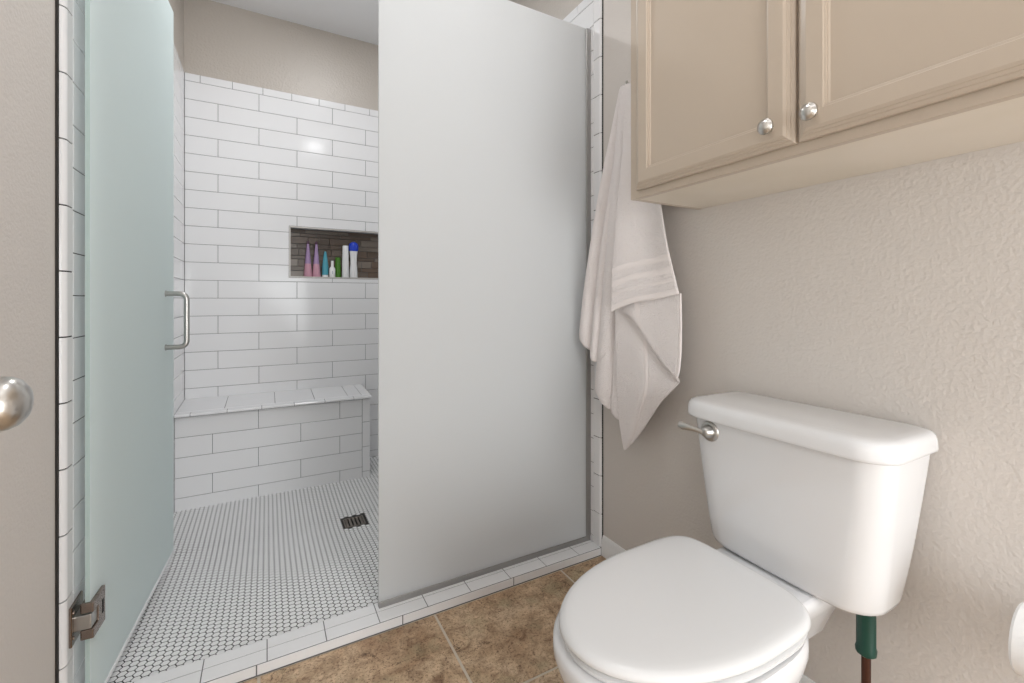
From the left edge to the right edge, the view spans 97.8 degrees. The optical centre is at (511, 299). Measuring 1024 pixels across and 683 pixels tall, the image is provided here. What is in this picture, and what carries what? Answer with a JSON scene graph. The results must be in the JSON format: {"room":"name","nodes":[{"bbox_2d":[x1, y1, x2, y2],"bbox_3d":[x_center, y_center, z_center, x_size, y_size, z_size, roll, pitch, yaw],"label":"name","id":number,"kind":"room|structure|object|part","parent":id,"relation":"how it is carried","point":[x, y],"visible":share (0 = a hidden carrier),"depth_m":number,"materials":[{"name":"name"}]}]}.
{"room":"bathroom","nodes":[
{"label":"bathroom","id":0,"kind":"room"},
{"bbox_2d":[0,0,183,682],"bbox_3d":[-0.830,-0.318,0.537,0.115,2.860,4.840,0,0,-29],"label":"wall","id":1,"kind":"structure","parent":0,"point":[42,42],"depth_m":0.98,"materials":[{"name":"grey paint"}]},
{"bbox_2d":[0,376,33,431],"bbox_3d":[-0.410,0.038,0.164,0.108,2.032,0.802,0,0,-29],"label":"door knob","id":2,"kind":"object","parent":1,"relation":"in","point":[16,396],"depth_m":0.47,"materials":[{"name":"silver metal"}]},
{"bbox_2d":[69,0,189,682],"bbox_3d":[-1.170,-0.070,1.438,0.097,2.165,0.794,0,0,-23],"label":"shower door","id":3,"kind":"structure","parent":1,"relation":"attached to","point":[130,293],"depth_m":1.31,"materials":[{"name":"green glass"}]},
{"bbox_3d":[-1.064,0.779,1.093,0.008,0.096,0.076,0,0,-29],"label":"wall plate","id":4,"kind":"part","parent":3,"relation":"part of","materials":[{"name":"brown metal"}]},
{"bbox_3d":[-1.272,0.077,1.701,0.076,0.222,0.019,0,0,-25],"label":"handle","id":5,"kind":"part","parent":3,"relation":"part of","materials":[{"name":"silver metal"}]},
{"bbox_2d":[108,456,377,682],"bbox_3d":[-0.771,1.063,2.247,1.652,0.051,1.597,0,0,-29],"label":"floor","id":6,"kind":"structure","parent":0,"point":[239,573],"depth_m":1.75,"materials":[{"name":"white tile"}]},
{"bbox_2d":[174,384,371,511],"bbox_3d":[-1.358,0.829,2.632,0.972,0.526,0.337,0,0,-29],"label":"shower bench","id":7,"kind":"object","parent":6,"relation":"on","point":[230,448],"visible":1,"depth_m":2.49,"materials":[{"name":"white tile"}]},
{"bbox_3d":[-1.358,0.581,2.632,0.972,0.031,0.337,0,0,-29],"label":"seat","id":8,"kind":"part","parent":7,"relation":"part of","materials":[{"name":"white tile"}]},
{"bbox_2d":[343,515,365,527],"bbox_3d":[-0.775,1.102,2.197,0.096,0.030,0.094,0,0,-29],"label":"shower drain","id":9,"kind":"object","parent":6,"relation":"in","point":[358,520],"visible":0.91,"depth_m":2.20,"materials":[{"name":"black metal"}]},
{"bbox_2d":[184,0,377,456],"bbox_3d":[-1.190,-0.318,3.008,1.859,2.860,0.161,0,0,-29],"label":"wall","id":10,"kind":"structure","parent":0,"point":[281,116],"depth_m":2.76,"materials":[{"name":"white tile"}]},
{"bbox_2d":[304,241,311,276],"bbox_3d":[-1.322,-0.263,2.896,0.053,0.236,0.042,0,0,-29],"label":"bottle","id":11,"kind":"object","parent":10,"relation":"in","point":[307,269],"visible":0.84,"depth_m":2.89,"materials":[{"name":"pink plastic"}]},
{"bbox_2d":[312,242,320,276],"bbox_3d":[-1.278,-0.263,2.920,0.053,0.236,0.042,0,0,-29],"label":"bottle","id":12,"kind":"object","parent":10,"relation":"in","point":[316,267],"visible":0.84,"depth_m":2.91,"materials":[{"name":"pink plastic"}]},
{"bbox_2d":[322,251,327,276],"bbox_3d":[-1.231,-0.232,2.946,0.039,0.174,0.031,0,0,-29],"label":"bottle","id":13,"kind":"object","parent":10,"relation":"in","point":[325,260],"visible":0.93,"depth_m":2.94,"materials":[{"name":"teal plastic"}]},
{"bbox_2d":[329,261,334,276],"bbox_3d":[-1.186,-0.202,2.950,0.037,0.114,0.030,0,0,-29],"label":"bottle","id":14,"kind":"object","parent":10,"relation":"in","point":[331,269],"visible":0.91,"depth_m":2.94,"materials":[{"name":"white plastic"}]},
{"bbox_2d":[335,257,340,276],"bbox_3d":[-1.166,-0.215,2.995,0.037,0.139,0.030,0,0,-29],"label":"bottle","id":15,"kind":"object","parent":10,"relation":"in","point":[337,259],"visible":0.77,"depth_m":2.98,"materials":[{"name":"green plastic"}]},
{"bbox_2d":[342,246,348,276],"bbox_3d":[-1.118,-0.255,3.001,0.045,0.219,0.034,0,0,-29],"label":"bottle","id":16,"kind":"object","parent":10,"relation":"in","point":[345,256],"visible":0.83,"depth_m":2.99,"materials":[{"name":"white plastic"}]},
{"bbox_2d":[349,242,357,277],"bbox_3d":[-1.075,-0.269,3.032,0.062,0.247,0.050,0,0,-29],"label":"bottle","id":17,"kind":"object","parent":10,"relation":"in","point":[353,246],"visible":0.9,"depth_m":3.02,"materials":[{"name":"white plastic"}]},
{"bbox_2d":[211,0,377,44],"bbox_3d":[-0.075,-1.773,0.974,1.859,0.050,4.880,0,0,-29],"label":"ceiling","id":18,"kind":"structure","parent":0,"point":[355,19],"depth_m":2.73,"materials":[{"name":"white paint"}]},
{"bbox_2d":[240,555,605,682],"bbox_3d":[0.348,1.063,0.203,1.859,0.002,2.922,0,0,-29],"label":"floor","id":19,"kind":"structure","parent":0,"point":[504,636],"depth_m":1.36,"materials":[{"name":"brown tile"}]},
{"bbox_2d":[129,540,600,682],"bbox_3d":[-0.368,1.056,1.512,1.652,0.052,0.101,0,0,-29],"label":"shower curb","id":20,"kind":"object","parent":19,"relation":"on","point":[255,659],"visible":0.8,"depth_m":1.41,"materials":[{"name":"white tile"}]},
{"bbox_2d":[378,0,590,608],"bbox_3d":[-0.057,-0.066,1.714,0.891,2.192,0.020,0,0,-29],"label":"glass panel","id":21,"kind":"object","parent":20,"relation":"on","point":[484,106],"visible":0.91,"depth_m":1.67,"materials":[{"name":"white glass"}]},
{"bbox_2d":[553,391,938,682],"bbox_3d":[0.443,0.664,0.951,0.762,0.796,0.480,0,0,-29],"label":"toilet","id":22,"kind":"object","parent":19,"relation":"on","point":[814,511],"visible":1,"depth_m":0.91,"materials":[{"name":"white ceramic"}]},
{"bbox_3d":[0.321,0.617,0.911,0.495,0.023,0.368,0,0,-29],"label":"seat lid","id":23,"kind":"part","parent":22,"relation":"part of","materials":[{"name":"white plastic"}]},
{"bbox_3d":[0.321,0.638,0.911,0.481,0.012,0.362,0,0,-29],"label":"seat","id":24,"kind":"part","parent":22,"relation":"part of","materials":[{"name":"white plastic"}]},
{"bbox_3d":[0.472,0.337,1.181,0.021,0.021,0.073,0,0,-37],"label":"lever arm","id":25,"kind":"part","parent":22,"relation":"part of","materials":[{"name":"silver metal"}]},
{"bbox_3d":[0.503,0.340,1.154,0.029,0.052,0.052,0,0,-29],"label":"flush lever","id":26,"kind":"part","parent":22,"relation":"part of","materials":[{"name":"silver metal"}]},
{"bbox_3d":[0.679,0.476,1.077,0.218,0.332,0.451,0,0,-29],"label":"tank","id":27,"kind":"part","parent":22,"relation":"part of","materials":[{"name":"white ceramic"}]},
{"bbox_3d":[0.671,0.288,1.076,0.240,0.044,0.480,0,0,-29],"label":"tank lid","id":28,"kind":"part","parent":22,"relation":"part of","materials":[{"name":"white ceramic"}]},
{"bbox_2d":[509,0,1023,682],"bbox_3d":[0.701,-0.318,1.376,0.112,2.860,4.840,0,0,-29],"label":"wall","id":29,"kind":"structure","parent":0,"point":[895,294],"depth_m":1.03,"materials":[{"name":"grey paint"}]},
{"bbox_2d":[601,535,814,682],"bbox_3d":[1.075,1.021,0.590,0.012,0.082,2.902,0,0,-29],"label":"baseboard","id":30,"kind":"structure","parent":29,"relation":"attached to","point":[609,548],"depth_m":1.81,"materials":[{"name":"white paint"}]},
{"bbox_2d":[631,0,1023,209],"bbox_3d":[0.686,-0.676,0.958,0.340,0.764,0.953,0,0,-29],"label":"upper cabinet","id":31,"kind":"object","parent":29,"relation":"attached to","point":[732,100],"visible":1,"depth_m":0.91,"materials":[{"name":"beige paint"}]},
{"bbox_3d":[0.462,-0.671,1.090,0.020,0.713,0.442,0,0,-29],"label":"door","id":32,"kind":"part","parent":31,"relation":"part of","materials":[{"name":"beige paint"}]},
{"bbox_3d":[0.526,-0.358,0.925,0.028,0.033,0.033,0,0,-29],"label":"knob","id":33,"kind":"part","parent":31,"relation":"part of","materials":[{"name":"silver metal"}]},
{"bbox_3d":[0.566,-0.358,0.851,0.028,0.033,0.033,0,0,-29],"label":"knob","id":34,"kind":"part","parent":31,"relation":"part of","materials":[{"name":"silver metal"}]},
{"bbox_3d":[0.715,-0.304,0.974,0.274,0.019,0.921,0,0,-29],"label":"panel","id":35,"kind":"part","parent":31,"relation":"part of","materials":[{"name":"beige wood"}]},
{"bbox_3d":[0.677,-0.671,0.698,0.020,0.713,0.440,0,0,-29],"label":"door","id":36,"kind":"part","parent":31,"relation":"part of","materials":[{"name":"beige paint"}]},
{"bbox_2d":[855,614,877,682],"bbox_3d":[0.798,0.812,0.981,0.121,0.336,0.056,0,0,-29],"label":"supply pipe","id":37,"kind":"object","parent":29,"relation":"attached to","point":[865,644],"visible":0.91,"depth_m":0.95,"materials":[{"name":"teal plastic"}]},
{"bbox_3d":[0.947,0.578,0.726,0.105,0.050,0.142,0,0,-29],"label":"paper holder","id":38,"kind":"object","parent":29,"relation":"attached to","visible":0},
{"bbox_2d":[1008,602,1023,676],"bbox_3d":[0.897,0.578,0.725,0.117,0.117,0.100,0,0,-29],"label":"toilet paper roll","id":39,"kind":"object","parent":38,"relation":"on","point":[1016,633],"visible":1,"depth_m":0.74,"materials":[{"name":"white paper"}]},
{"bbox_3d":[0.450,-0.798,1.666,0.073,0.044,0.044,0,0,-29],"label":"towel hook","id":40,"kind":"object","parent":29,"relation":"attached to","visible":0},
{"bbox_2d":[579,83,681,449],"bbox_3d":[0.422,-0.132,1.641,0.104,1.374,0.514,0,0,-29],"label":"towel","id":41,"kind":"object","parent":40,"relation":"hanging from","point":[631,318],"visible":0.88,"depth_m":1.60,"materials":[{"name":"white fabric"}]}
]}

